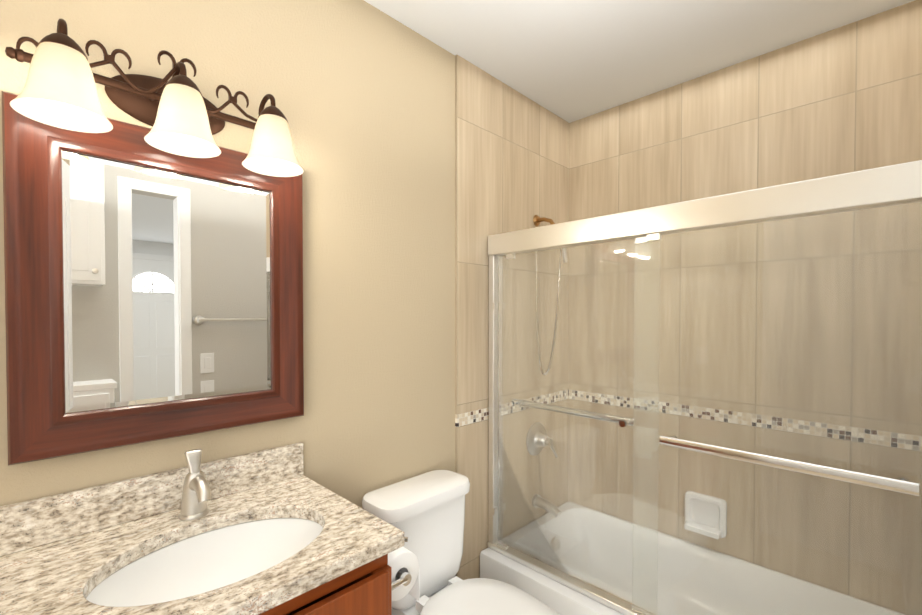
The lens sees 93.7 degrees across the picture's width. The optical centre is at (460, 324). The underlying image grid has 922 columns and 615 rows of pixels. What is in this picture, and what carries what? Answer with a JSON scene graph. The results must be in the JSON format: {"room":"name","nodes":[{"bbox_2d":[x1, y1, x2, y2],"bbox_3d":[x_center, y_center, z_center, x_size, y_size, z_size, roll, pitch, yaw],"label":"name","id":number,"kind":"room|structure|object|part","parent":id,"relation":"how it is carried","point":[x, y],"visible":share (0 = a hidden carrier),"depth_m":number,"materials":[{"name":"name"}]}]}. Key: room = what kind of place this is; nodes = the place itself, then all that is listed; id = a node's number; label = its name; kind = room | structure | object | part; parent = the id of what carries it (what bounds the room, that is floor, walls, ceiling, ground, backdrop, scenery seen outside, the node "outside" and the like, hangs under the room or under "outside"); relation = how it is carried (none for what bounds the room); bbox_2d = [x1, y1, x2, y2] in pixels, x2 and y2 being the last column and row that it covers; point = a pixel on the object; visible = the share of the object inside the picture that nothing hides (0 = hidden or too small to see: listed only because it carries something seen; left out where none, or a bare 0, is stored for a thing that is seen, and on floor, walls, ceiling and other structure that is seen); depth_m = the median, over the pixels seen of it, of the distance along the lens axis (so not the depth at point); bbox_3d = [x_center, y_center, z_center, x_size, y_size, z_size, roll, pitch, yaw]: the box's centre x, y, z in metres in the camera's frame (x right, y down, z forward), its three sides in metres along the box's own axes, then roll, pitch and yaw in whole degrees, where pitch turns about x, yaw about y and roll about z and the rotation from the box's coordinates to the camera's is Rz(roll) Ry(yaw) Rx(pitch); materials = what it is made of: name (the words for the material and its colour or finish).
{"room":"bathroom","nodes":[
{"label":"bathroom","id":0,"kind":"room"},
{"bbox_2d":[0,0,454,507],"bbox_3d":[-0.296,0.104,1.642,0.100,2.470,2.700,1,1,45],"label":"wall","id":1,"kind":"structure","parent":0,"point":[362,92],"depth_m":1.45,"materials":[{"name":"beige paint"}]},
{"bbox_2d":[2,91,303,465],"bbox_3d":[-0.715,-0.094,1.111,0.041,0.760,0.630,1,1,45],"label":"mirror","id":2,"kind":"object","parent":1,"relation":"attached to","point":[153,293],"visible":0.9,"depth_m":1.05,"materials":[{"name":"brown wood"}]},
{"bbox_3d":[-0.721,-0.095,1.117,0.004,0.600,0.470,1,1,45],"label":"glass","id":3,"kind":"part","parent":2,"relation":"part of","materials":[{"name":"white"}]},
{"bbox_2d":[5,19,303,176],"bbox_3d":[-0.669,-0.534,1.031,0.209,0.234,0.578,1,1,45],"label":"sconce","id":4,"kind":"object","parent":1,"relation":"attached to","point":[181,115],"visible":1,"depth_m":0.97,"materials":[{"name":"white glass"}]},
{"bbox_2d":[455,55,568,579],"bbox_3d":[0.300,0.096,2.167,0.012,2.470,0.915,1,1,45],"label":"wall tile","id":5,"kind":"structure","parent":1,"relation":"attached to","point":[511,159],"depth_m":2.04,"materials":[{"name":"beige tile"}]},
{"bbox_2d":[526,215,567,517],"bbox_3d":[0.452,0.204,2.192,0.170,1.537,0.170,1,1,45],"label":"shower fixture","id":6,"kind":"object","parent":5,"relation":"attached to","point":[537,219],"visible":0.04,"depth_m":2.19,"materials":[{"name":"silver metal"}]},
{"bbox_3d":[0.434,-0.522,2.198,0.119,0.086,0.060,1,1,45],"label":"arm","id":7,"kind":"part","parent":6,"relation":"part of"},
{"bbox_3d":[0.443,0.932,2.212,0.146,0.079,0.064,1,1,45],"label":"spout","id":8,"kind":"part","parent":6,"relation":"part of","materials":[{"name":"silver metal"}]},
{"bbox_2d":[364,0,914,122],"bbox_3d":[1.984,-1.143,-0.695,6.600,0.100,2.800,1,1,45],"label":"ceiling","id":9,"kind":"structure","parent":0,"point":[569,61],"depth_m":1.70,"materials":[{"name":"white paint"}]},
{"bbox_2d":[568,0,921,614],"bbox_3d":[1.169,0.099,1.946,1.538,2.470,0.012,1,1,45],"label":"wall","id":10,"kind":"structure","parent":0,"point":[847,98],"depth_m":1.80,"materials":[{"name":"tile"}]},
{"bbox_2d":[684,491,726,538],"bbox_3d":[1.101,0.869,1.961,0.170,0.170,0.075,1,1,45],"label":"soap dish","id":11,"kind":"object","parent":10,"relation":"attached to","point":[706,514],"depth_m":1.97,"materials":[{"name":"white ceramic"}]},
{"bbox_3d":[1.984,1.426,-0.653,6.600,0.100,2.800,1,1,45],"label":"floor","id":12,"kind":"structure","parent":0,"visible":0},
{"bbox_2d":[0,442,419,614],"bbox_3d":[-0.593,0.834,0.901,0.528,1.031,1.005,1,1,45],"label":"bathroom vanity","id":13,"kind":"object","parent":12,"relation":"on","point":[273,531],"visible":1,"depth_m":0.98,"materials":[{"name":"stone"}]},
{"bbox_2d":[178,449,210,519],"bbox_3d":[-0.642,0.396,1.054,0.135,0.160,0.066,1,1,45],"label":"faucet","id":14,"kind":"object","parent":13,"relation":"on","point":[196,493],"depth_m":1.05,"materials":[{"name":"silver metal"}]},
{"bbox_2d":[86,518,322,606],"bbox_3d":[-0.517,0.580,0.934,0.380,0.135,0.510,1,1,45],"label":"sink","id":15,"kind":"object","parent":13,"relation":"in","point":[217,556],"depth_m":1.04,"materials":[{"name":"white ceramic"}]},
{"bbox_2d":[362,470,559,614],"bbox_3d":[0.051,0.965,1.370,0.770,0.757,0.410,1,1,45],"label":"toilet","id":16,"kind":"object","parent":12,"relation":"on","point":[425,513],"visible":0.73,"depth_m":1.48,"materials":[{"name":"white ceramic"}]},
{"bbox_3d":[-0.153,0.611,1.566,0.196,0.056,0.410,1,1,45],"label":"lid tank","id":17,"kind":"part","parent":16,"relation":"part of","materials":[{"name":"white ceramic"}]},
{"bbox_3d":[-0.158,0.804,1.574,0.164,0.328,0.386,1,1,45],"label":"tank","id":18,"kind":"part","parent":16,"relation":"part of","materials":[{"name":"white ceramic"}]},
{"bbox_3d":[0.121,0.927,1.301,0.575,0.048,0.384,1,1,45],"label":"seat","id":19,"kind":"part","parent":16,"relation":"part of","materials":[{"name":"white plastic"}]},
{"bbox_2d":[480,501,904,614],"bbox_3d":[0.890,1.183,1.688,1.522,0.310,0.766,1,1,45],"label":"bathtub","id":20,"kind":"object","parent":12,"relation":"on","point":[559,598],"visible":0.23,"depth_m":1.92,"materials":[{"name":"white ceramic"}]},
{"bbox_2d":[487,160,921,614],"bbox_3d":[0.678,0.319,1.459,1.514,1.424,0.054,1,1,45],"label":"door frame","id":21,"kind":"structure","parent":20,"relation":"on","point":[898,184],"depth_m":1.41,"materials":[{"name":"silver metal"}]},
{"bbox_2d":[508,399,635,426],"bbox_3d":[0.421,0.357,1.762,0.560,0.027,0.059,1,1,45],"label":"bar","id":22,"kind":"object","parent":21,"relation":"attached to","point":[619,420],"depth_m":1.74,"materials":[{"name":"silver metal"}]},
{"bbox_2d":[492,233,660,549],"bbox_3d":[0.654,0.352,1.480,1.394,1.311,0.045,1,1,45],"label":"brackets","id":23,"kind":"object","parent":21,"relation":"attached to","point":[653,237],"visible":0.83,"depth_m":1.91,"materials":[{"name":"silver metal"}]},
{"bbox_2d":[498,239,659,614],"bbox_3d":[0.423,0.342,1.728,0.710,1.319,0.006,1,1,45],"label":"door glass","id":24,"kind":"object","parent":21,"relation":"attached to","point":[521,529],"visible":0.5,"depth_m":1.76,"materials":[{"name":"clear glass"}]},
{"bbox_2d":[632,200,921,614],"bbox_3d":[0.895,0.350,1.227,0.815,1.319,0.006,1,1,45],"label":"door glass","id":25,"kind":"object","parent":21,"relation":"attached to","point":[813,434],"visible":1,"depth_m":1.22,"materials":[{"name":"clear glass"}]},
{"bbox_2d":[659,435,918,495],"bbox_3d":[0.871,0.381,1.221,0.580,0.029,0.056,1,1,45],"label":"bar","id":26,"kind":"object","parent":21,"relation":"attached to","point":[901,484],"depth_m":1.15,"materials":[{"name":"silver metal"}]}
]}

